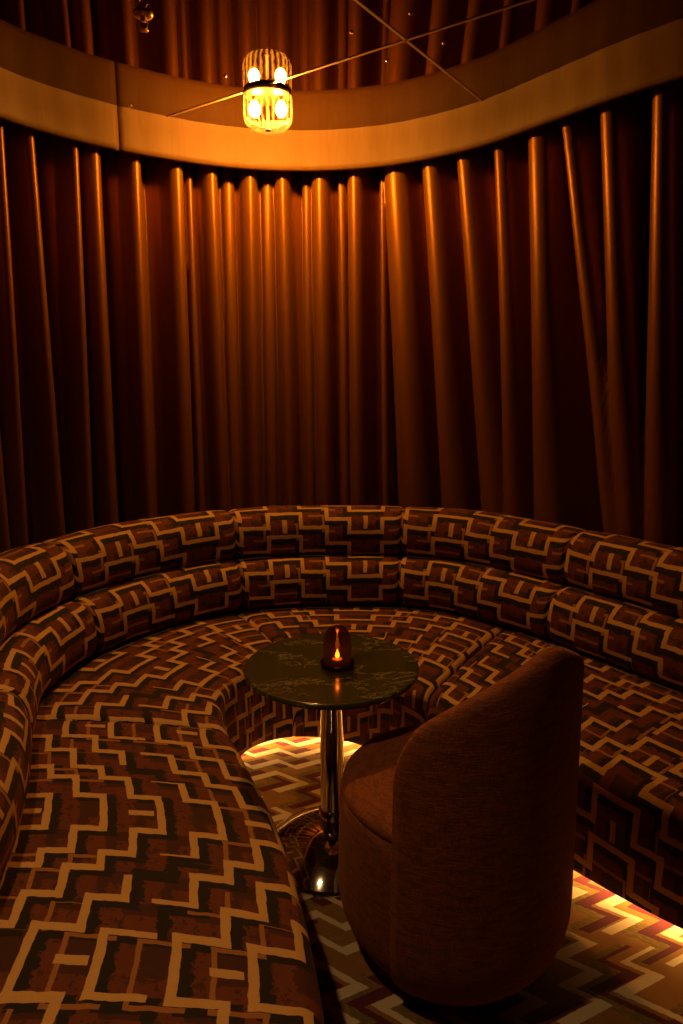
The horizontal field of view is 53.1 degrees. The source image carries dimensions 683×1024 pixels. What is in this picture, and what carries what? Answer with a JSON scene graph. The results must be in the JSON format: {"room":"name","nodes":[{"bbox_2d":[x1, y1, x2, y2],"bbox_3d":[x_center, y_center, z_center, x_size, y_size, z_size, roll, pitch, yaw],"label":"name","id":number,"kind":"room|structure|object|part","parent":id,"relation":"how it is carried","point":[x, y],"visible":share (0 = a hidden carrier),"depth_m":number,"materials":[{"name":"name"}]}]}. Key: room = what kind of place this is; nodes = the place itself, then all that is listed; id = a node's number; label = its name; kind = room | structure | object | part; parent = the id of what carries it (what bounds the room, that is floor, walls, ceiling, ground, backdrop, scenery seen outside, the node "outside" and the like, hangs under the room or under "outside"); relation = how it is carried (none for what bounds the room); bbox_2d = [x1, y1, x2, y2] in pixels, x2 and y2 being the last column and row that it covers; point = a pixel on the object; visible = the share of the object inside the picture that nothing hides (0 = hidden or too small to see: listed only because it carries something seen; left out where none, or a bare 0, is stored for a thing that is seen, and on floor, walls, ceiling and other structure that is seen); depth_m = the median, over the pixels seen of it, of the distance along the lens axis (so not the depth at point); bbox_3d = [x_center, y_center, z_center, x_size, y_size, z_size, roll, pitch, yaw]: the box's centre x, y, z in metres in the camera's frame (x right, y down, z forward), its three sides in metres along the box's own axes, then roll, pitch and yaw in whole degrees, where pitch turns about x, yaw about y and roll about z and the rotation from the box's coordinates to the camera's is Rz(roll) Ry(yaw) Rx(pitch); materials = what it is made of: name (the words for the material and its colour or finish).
{"room":"nightclub lounge","nodes":[
{"label":"nightclub lounge","id":0,"kind":"room"},
{"bbox_2d":[0,0,682,129],"bbox_3d":[0.150,-1.745,1.393,6.900,0.106,6.600,0,11,0],"label":"ceiling","id":1,"kind":"structure","parent":0,"point":[193,53],"depth_m":2.95,"materials":[{"name":"brown paint"}]},
{"bbox_2d":[133,9,152,32],"bbox_3d":[-0.775,-1.916,2.672,0.076,0.058,0.076,0,11,0],"label":"sprinkler","id":2,"kind":"object","parent":1,"relation":"attached to","point":[143,15],"visible":1,"depth_m":2.66,"materials":[{"name":"gold metal"}]},
{"bbox_3d":[-0.775,-1.911,2.674,0.034,0.045,0.022,6,13,30],"label":"frame","id":3,"kind":"part","parent":2,"relation":"part of","materials":[{"name":"gold metal"}]},
{"bbox_2d":[243,83,291,134],"bbox_3d":[-0.368,-2.001,3.421,0.243,0.177,0.243,0,11,0],"label":"ceiling lamp","id":4,"kind":"object","parent":1,"relation":"attached to","point":[262,94],"visible":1,"depth_m":3.36,"materials":[{"name":"yellow glass"}]},
{"bbox_3d":[-0.434,-2.016,3.418,0.056,0.074,0.056,0,11,0],"label":"bulb","id":5,"kind":"part","parent":4,"relation":"part of","materials":[{"name":"white glass"}]},
{"bbox_3d":[-0.368,-2.079,3.406,0.236,0.018,0.236,0,11,0],"label":"mounting plate","id":6,"kind":"part","parent":4,"relation":"part of","materials":[{"name":"brown metal"}]},
{"bbox_3d":[-0.302,-2.016,3.418,0.056,0.074,0.056,0,11,0],"label":"bulb","id":7,"kind":"part","parent":4,"relation":"part of","materials":[{"name":"white glass"}]},
{"bbox_2d":[0,18,682,171],"bbox_3d":[0.143,-1.868,2.828,4.659,0.212,2.438,-2,11,-8],"label":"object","id":8,"kind":"object","parent":1,"relation":"attached to","point":[652,58],"visible":0.99,"depth_m":3.53,"materials":[{"name":"fabric"}]},
{"bbox_3d":[-1.698,-1.805,2.503,0.291,0.212,2.458,4,12,18],"label":"pelmet panel","id":9,"kind":"part","parent":8,"relation":"part of","materials":[{"name":"orange metal"}]},
{"bbox_2d":[0,79,682,552],"bbox_3d":[0.091,-0.485,3.256,5.048,2.987,2.647,-2,11,-9],"label":"curtain","id":10,"kind":"object","parent":8,"relation":"hanging from","point":[497,327],"visible":0.63,"depth_m":3.85,"materials":[{"name":"orange fabric"}]},
{"bbox_2d":[166,0,534,116],"bbox_3d":[1.111,-1.871,2.293,5.149,0.003,0.013,8,13,34],"label":"trim","id":11,"kind":"structure","parent":1,"relation":"attached to","point":[526,1],"depth_m":2.96,"materials":[{"name":"brass"}]},
{"bbox_2d":[354,0,482,101],"bbox_3d":[-0.820,-1.686,1.344,0.013,0.003,5.401,8,13,34],"label":"trim","id":12,"kind":"structure","parent":1,"relation":"attached to","point":[362,5],"depth_m":2.92,"materials":[{"name":"brass"}]},
{"bbox_2d":[241,736,682,1023],"bbox_3d":[0.150,1.344,1.993,6.900,0.100,6.600,0,11,0],"label":"floor","id":13,"kind":"structure","parent":0,"point":[616,961],"depth_m":1.96,"materials":[{"name":"carpet"}]},
{"bbox_2d":[244,633,418,897],"bbox_3d":[-0.033,0.861,2.380,0.590,0.702,0.590,0,11,0],"label":"pedestal table","id":14,"kind":"object","parent":13,"relation":"on","point":[290,672],"visible":0.76,"depth_m":2.30,"materials":[{"name":"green stone"}]},
{"bbox_2d":[320,625,353,671],"bbox_3d":[-0.014,0.448,2.283,0.114,0.145,0.114,0,11,0],"label":"candle lantern","id":15,"kind":"object","parent":14,"relation":"on","point":[337,652],"visible":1,"depth_m":2.25,"materials":[{"name":"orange glass"}]},
{"bbox_2d":[0,505,682,1023],"bbox_3d":[0.612,0.737,2.372,4.220,0.948,3.475,0,11,0],"label":"sofa","id":16,"kind":"object","parent":13,"relation":"on","point":[146,875],"visible":0.84,"depth_m":2.59,"materials":[{"name":"fabric"}]},
{"bbox_2d":[0,721,323,1023],"bbox_3d":[-0.564,1.114,1.645,0.974,0.397,2.061,-2,11,-9],"label":"seat cushion","id":17,"kind":"object","parent":16,"relation":"on","point":[147,877],"depth_m":1.65,"materials":[{"name":"fabric"}]},
{"bbox_2d":[36,613,292,755],"bbox_3d":[-0.732,0.828,3.116,1.022,0.397,1.308,0,11,0],"label":"seat cushion","id":18,"kind":"object","parent":16,"relation":"on","point":[187,673],"depth_m":2.90,"materials":[{"name":"fabric"}]},
{"bbox_2d":[237,605,506,744],"bbox_3d":[0.043,0.752,3.507,1.334,0.397,1.009,7,13,32],"label":"seat cushion","id":19,"kind":"object","parent":16,"relation":"on","point":[455,651],"depth_m":3.11,"materials":[{"name":"fabric"}]},
{"bbox_3d":[0.346,0.811,2.643,3.825,0.700,2.971,-3,12,-17],"label":"panel","id":20,"kind":"part","parent":16,"relation":"part of","materials":[{"name":"multicoloured"}]},
{"bbox_2d":[428,629,682,928],"bbox_3d":[1.031,0.931,2.588,0.916,0.396,1.764,-8,14,-36],"label":"seat cushion","id":21,"kind":"object","parent":16,"relation":"on","point":[629,833],"depth_m":2.26,"materials":[{"name":"fabric"}]},
{"bbox_2d":[338,646,583,1006],"bbox_3d":[0.325,0.780,1.964,0.681,1.020,0.696,-8,14,-37],"label":"barrel chair","id":22,"kind":"object","parent":13,"relation":"on","point":[457,828],"visible":1,"depth_m":1.67,"materials":[{"name":"brown fabric"}]},
{"bbox_3d":[0.320,0.768,1.968,0.638,0.062,0.638,-8,14,-37],"label":"seat","id":23,"kind":"part","parent":22,"relation":"part of","materials":[{"name":"brown fabric"}]}
]}

